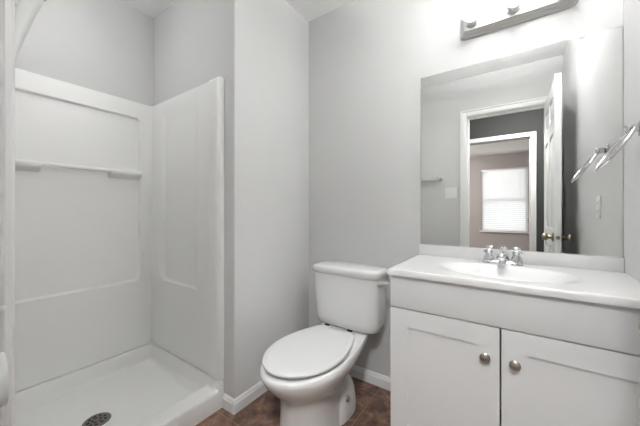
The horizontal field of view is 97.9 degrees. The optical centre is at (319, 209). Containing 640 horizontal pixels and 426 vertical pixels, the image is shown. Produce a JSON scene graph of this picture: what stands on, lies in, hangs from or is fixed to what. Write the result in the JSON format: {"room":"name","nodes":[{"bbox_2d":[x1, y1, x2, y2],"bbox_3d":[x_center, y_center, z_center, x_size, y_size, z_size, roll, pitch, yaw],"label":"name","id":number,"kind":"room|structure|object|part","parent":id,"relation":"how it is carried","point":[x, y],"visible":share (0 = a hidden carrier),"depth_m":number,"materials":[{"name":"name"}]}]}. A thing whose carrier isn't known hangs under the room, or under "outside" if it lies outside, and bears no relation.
{"room":"bathroom","nodes":[
{"label":"bathroom","id":0,"kind":"room"},
{"bbox_2d":[0,0,4,425],"bbox_3d":[-1.425,-0.143,0.994,1.040,2.440,0.282,0,0,35],"label":"wall","id":1,"kind":"structure","parent":0,"point":[2,2],"depth_m":0.81,"materials":[{"name":"white paint"}]},
{"bbox_2d":[0,305,6,311],"bbox_3d":[-0.918,0.286,0.806,0.007,0.018,0.018,0,0,35],"label":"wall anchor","id":2,"kind":"object","parent":1,"relation":"attached to","point":[3,308],"visible":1,"depth_m":0.81,"materials":[{"name":"white plastic"}]},
{"bbox_2d":[15,0,45,58],"bbox_3d":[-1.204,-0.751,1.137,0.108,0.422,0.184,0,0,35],"label":"shower curtain","id":3,"kind":"object","parent":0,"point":[26,11],"visible":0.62,"depth_m":1.12,"materials":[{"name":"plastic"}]},
{"bbox_2d":[15,0,153,105],"bbox_3d":[-1.477,-0.143,1.695,0.155,2.440,0.812,0,0,35],"label":"wall","id":4,"kind":"structure","parent":0,"point":[104,46],"depth_m":1.71,"materials":[{"name":"white paint"}]},
{"bbox_2d":[154,0,308,398],"bbox_3d":[-0.667,-0.143,2.087,1.040,2.440,0.755,0,0,35],"label":"wall","id":5,"kind":"structure","parent":0,"point":[259,48],"depth_m":1.67,"materials":[{"name":"white paint"}]},
{"bbox_2d":[222,393,233,413],"bbox_3d":[-0.493,1.040,1.499,0.084,0.073,0.013,0,0,35],"label":"baseboard","id":6,"kind":"structure","parent":5,"relation":"attached to","point":[226,400],"depth_m":1.50,"materials":[{"name":"white paint"}]},
{"bbox_2d":[232,381,267,414],"bbox_3d":[-0.267,1.040,1.740,0.013,0.073,0.668,0,0,35],"label":"baseboard","id":7,"kind":"structure","parent":5,"relation":"attached to","point":[257,390],"depth_m":1.54,"materials":[{"name":"white paint"}]},
{"bbox_2d":[120,0,352,21],"bbox_3d":[-1.373,-1.403,-1.072,3.800,0.080,6.750,0,0,35],"label":"ceiling","id":8,"kind":"structure","parent":0,"point":[310,10],"depth_m":1.86,"materials":[{"name":"white paint"}]},
{"bbox_2d":[196,376,390,425],"bbox_3d":[-0.289,1.102,1.158,2.720,0.050,1.850,0,0,35],"label":"floor","id":9,"kind":"structure","parent":0,"point":[373,403],"depth_m":1.48,"materials":[{"name":"brown tile"}]},
{"bbox_2d":[15,343,223,425],"bbox_3d":[-1.085,1.004,1.423,0.795,0.146,0.806,0,0,35],"label":"shower pan","id":10,"kind":"object","parent":9,"relation":"on","point":[145,385],"visible":0.88,"depth_m":1.51,"materials":[{"name":"white plastic"}]},
{"bbox_2d":[5,0,223,425],"bbox_3d":[-1.085,0.101,1.423,0.798,1.649,0.811,0,0,35],"label":"shower surround","id":11,"kind":"object","parent":10,"relation":"on","point":[114,206],"visible":0.86,"depth_m":1.63,"materials":[{"name":"white plastic"}]},
{"bbox_3d":[-1.302,0.101,1.110,0.798,1.649,0.050,0,0,35],"label":"panel","id":12,"kind":"part","parent":11,"relation":"part of","materials":[{"name":"white plastic"}]},
{"bbox_2d":[15,159,41,171],"bbox_3d":[-1.528,-0.230,1.432,0.053,0.055,0.132,0,0,35],"label":"shelf","id":13,"kind":"object","parent":11,"relation":"attached to","point":[21,165],"depth_m":1.44,"materials":[{"name":"white plastic"}]},
{"bbox_3d":[-1.393,0.101,1.636,0.050,1.649,0.810,0,0,35],"label":"panel","id":14,"kind":"part","parent":11,"relation":"part of","materials":[{"name":"white plastic"}]},
{"bbox_2d":[108,169,142,179],"bbox_3d":[-1.264,-0.230,1.814,0.053,0.055,0.182,0,0,35],"label":"shelf","id":15,"kind":"object","parent":11,"relation":"attached to","point":[113,174],"depth_m":1.81,"materials":[{"name":"white plastic"}]},
{"bbox_3d":[-0.868,0.101,1.736,0.798,1.649,0.050,0,0,35],"label":"panel","id":16,"kind":"part","parent":11,"relation":"part of","materials":[{"name":"white plastic"}]},
{"bbox_2d":[260,260,389,425],"bbox_3d":[0.036,0.706,1.444,0.517,0.742,0.767,0,0,35],"label":"toilet","id":17,"kind":"object","parent":9,"relation":"on","point":[308,369],"visible":1,"depth_m":1.41,"materials":[{"name":"white ceramic"}]},
{"bbox_3d":[-0.055,0.678,1.364,0.368,0.020,0.504,0,0,35],"label":"seat lid","id":18,"kind":"part","parent":17,"relation":"part of","materials":[{"name":"white plastic"}]},
{"bbox_3d":[0.004,0.890,1.449,0.386,0.374,0.738,0,0,35],"label":"bowl","id":19,"kind":"part","parent":17,"relation":"part of","materials":[{"name":"white ceramic"}]},
{"bbox_3d":[0.175,0.359,1.692,0.462,0.048,0.202,0,0,35],"label":"tank lid","id":20,"kind":"part","parent":17,"relation":"part of","materials":[{"name":"white ceramic"}]},
{"bbox_3d":[0.175,0.540,1.693,0.442,0.317,0.189,0,0,35],"label":"tank","id":21,"kind":"part","parent":17,"relation":"part of","materials":[{"name":"white ceramic"}]},
{"bbox_3d":[0.345,0.405,1.504,0.042,0.040,0.083,0,0,-42],"label":"flush lever","id":22,"kind":"part","parent":17,"relation":"part of","materials":[{"name":"grey metal"}]},
{"bbox_2d":[391,275,639,425],"bbox_3d":[0.749,0.675,1.144,0.793,0.803,0.486,0,0,35],"label":"vanity cabinet","id":23,"kind":"object","parent":9,"relation":"on","point":[462,355],"visible":0.96,"depth_m":0.96,"materials":[{"name":"white paint"}]},
{"bbox_3d":[0.469,0.689,1.089,0.392,0.552,0.019,0,0,35],"label":"door","id":24,"kind":"part","parent":23,"relation":"part of","materials":[{"name":"white paint"}]},
{"bbox_3d":[0.582,0.518,0.982,0.033,0.033,0.029,0,0,35],"label":"knob","id":25,"kind":"part","parent":23,"relation":"part of","materials":[{"name":"silver metal"}]},
{"bbox_2d":[388,244,639,308],"bbox_3d":[0.751,0.272,1.150,0.800,0.162,0.476,0,0,35],"label":"countertop","id":26,"kind":"structure","parent":23,"relation":"on","point":[587,278],"depth_m":1.13,"materials":[{"name":"white stone"}]},
{"bbox_2d":[483,247,522,265],"bbox_3d":[0.827,0.210,1.277,0.147,0.076,0.141,0,0,-17],"label":"faucet","id":27,"kind":"object","parent":26,"relation":"on","point":[502,258],"visible":1,"depth_m":1.26,"materials":[{"name":"silver metal"}]},
{"bbox_3d":[0.797,0.209,1.314,0.046,0.054,0.046,0,0,35],"label":"handle","id":28,"kind":"part","parent":27,"relation":"part of","materials":[{"name":"silver metal"}]},
{"bbox_3d":[0.819,0.212,1.253,0.060,0.056,0.143,0,0,35],"label":"spout","id":29,"kind":"part","parent":27,"relation":"part of","materials":[{"name":"silver metal"}]},
{"bbox_3d":[0.884,0.209,1.253,0.046,0.054,0.046,0,0,35],"label":"handle","id":30,"kind":"part","parent":27,"relation":"part of","materials":[{"name":"silver metal"}]},
{"bbox_3d":[0.652,0.518,0.932,0.033,0.033,0.029,0,0,35],"label":"knob","id":31,"kind":"part","parent":23,"relation":"part of","materials":[{"name":"silver metal"}]},
{"bbox_3d":[0.796,0.689,0.862,0.394,0.552,0.019,0,0,35],"label":"door","id":32,"kind":"part","parent":23,"relation":"part of","materials":[{"name":"white paint"}]},
{"bbox_2d":[309,0,622,377],"bbox_3d":[0.637,-0.143,1.581,1.680,2.440,0.100,0,0,35],"label":"wall","id":33,"kind":"structure","parent":0,"point":[369,59],"depth_m":1.71,"materials":[{"name":"white paint"}]},
{"bbox_2d":[349,365,390,390],"bbox_3d":[0.249,1.040,1.782,0.787,0.073,0.013,0,0,35],"label":"baseboard","id":34,"kind":"structure","parent":33,"relation":"attached to","point":[374,378],"depth_m":1.73,"materials":[{"name":"white paint"}]},
{"bbox_2d":[460,0,578,39],"bbox_3d":[0.874,-0.935,1.256,0.456,0.120,0.163,0,0,35],"label":"vanity light","id":35,"kind":"object","parent":33,"relation":"attached to","point":[500,16],"depth_m":1.30,"materials":[{"name":"silver metal"}]},
{"bbox_3d":[0.712,-0.935,1.320,0.074,0.074,0.083,0,0,35],"label":"light bulb","id":36,"kind":"part","parent":35,"relation":"part of","materials":[{"name":"white glass"}]},
{"bbox_2d":[465,15,478,27],"bbox_3d":[0.745,-0.935,1.368,0.060,0.060,0.036,0,0,35],"label":"socket","id":37,"kind":"object","parent":35,"relation":"attached to","point":[474,23],"depth_m":1.37,"materials":[{"name":"silver metal"}]},
{"bbox_3d":[0.851,-0.935,1.223,0.074,0.074,0.083,0,0,35],"label":"light bulb","id":38,"kind":"part","parent":35,"relation":"part of","materials":[{"name":"white glass"}]},
{"bbox_2d":[506,2,521,13],"bbox_3d":[0.885,-0.935,1.271,0.060,0.060,0.036,0,0,35],"label":"socket","id":39,"kind":"object","parent":35,"relation":"attached to","point":[517,9],"depth_m":1.27,"materials":[{"name":"silver metal"}]},
{"bbox_2d":[421,25,622,257],"bbox_3d":[0.889,-0.281,1.339,0.788,0.942,0.009,0,0,35],"label":"mirror","id":40,"kind":"object","parent":33,"relation":"attached to","point":[512,146],"visible":1,"depth_m":1.28,"materials":[{"name":"white mirror"}]},
{"bbox_2d":[420,244,623,272],"bbox_3d":[0.884,0.220,1.335,0.792,0.058,0.019,0,0,35],"label":"backsplash","id":41,"kind":"structure","parent":33,"relation":"attached to","point":[601,263],"depth_m":1.24,"materials":[{"name":"white stone"}]},
{"bbox_2d":[623,0,639,280],"bbox_3d":[0.759,-0.143,0.370,0.100,2.440,1.750,0,0,35],"label":"wall","id":42,"kind":"structure","parent":0,"point":[631,8],"depth_m":1.04,"materials":[{"name":"white paint"}]},
{"bbox_2d":[595,121,639,170],"bbox_3d":[1.019,-0.220,0.943,0.124,0.167,0.171,0,0,35],"label":"towel ring","id":43,"kind":"object","parent":42,"relation":"attached to","point":[630,130],"visible":1,"depth_m":0.94,"materials":[{"name":"silver metal"}]},
{"bbox_3d":[1.070,-0.278,0.946,0.044,0.050,0.050,0,0,35],"label":"post","id":44,"kind":"part","parent":43,"relation":"part of","materials":[{"name":"silver metal"}]},
{"bbox_3d":[-0.395,-0.143,0.181,1.580,2.440,0.120,0,0,35],"label":"wall","id":45,"kind":"structure","parent":0,"visible":0},
{"bbox_2d":[638,317,639,334],"bbox_3d":[0.412,0.067,0.158,0.167,2.000,0.736,0,0,35],"label":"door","id":46,"kind":"structure","parent":45,"relation":"in","point":[639,317],"depth_m":0.46,"materials":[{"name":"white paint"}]},
{"bbox_3d":[-0.925,0.445,0.719,0.094,0.036,0.131,0,0,35],"label":"toilet paper holder","id":47,"kind":"object","parent":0,"visible":0},
{"bbox_2d":[0,352,8,406],"bbox_3d":[-0.883,0.455,0.713,0.136,0.136,0.101,0,0,35],"label":"toilet paper roll","id":48,"kind":"object","parent":47,"relation":"hanging from","point":[4,375],"visible":1,"depth_m":0.71,"materials":[{"name":"white paper"}]}
]}

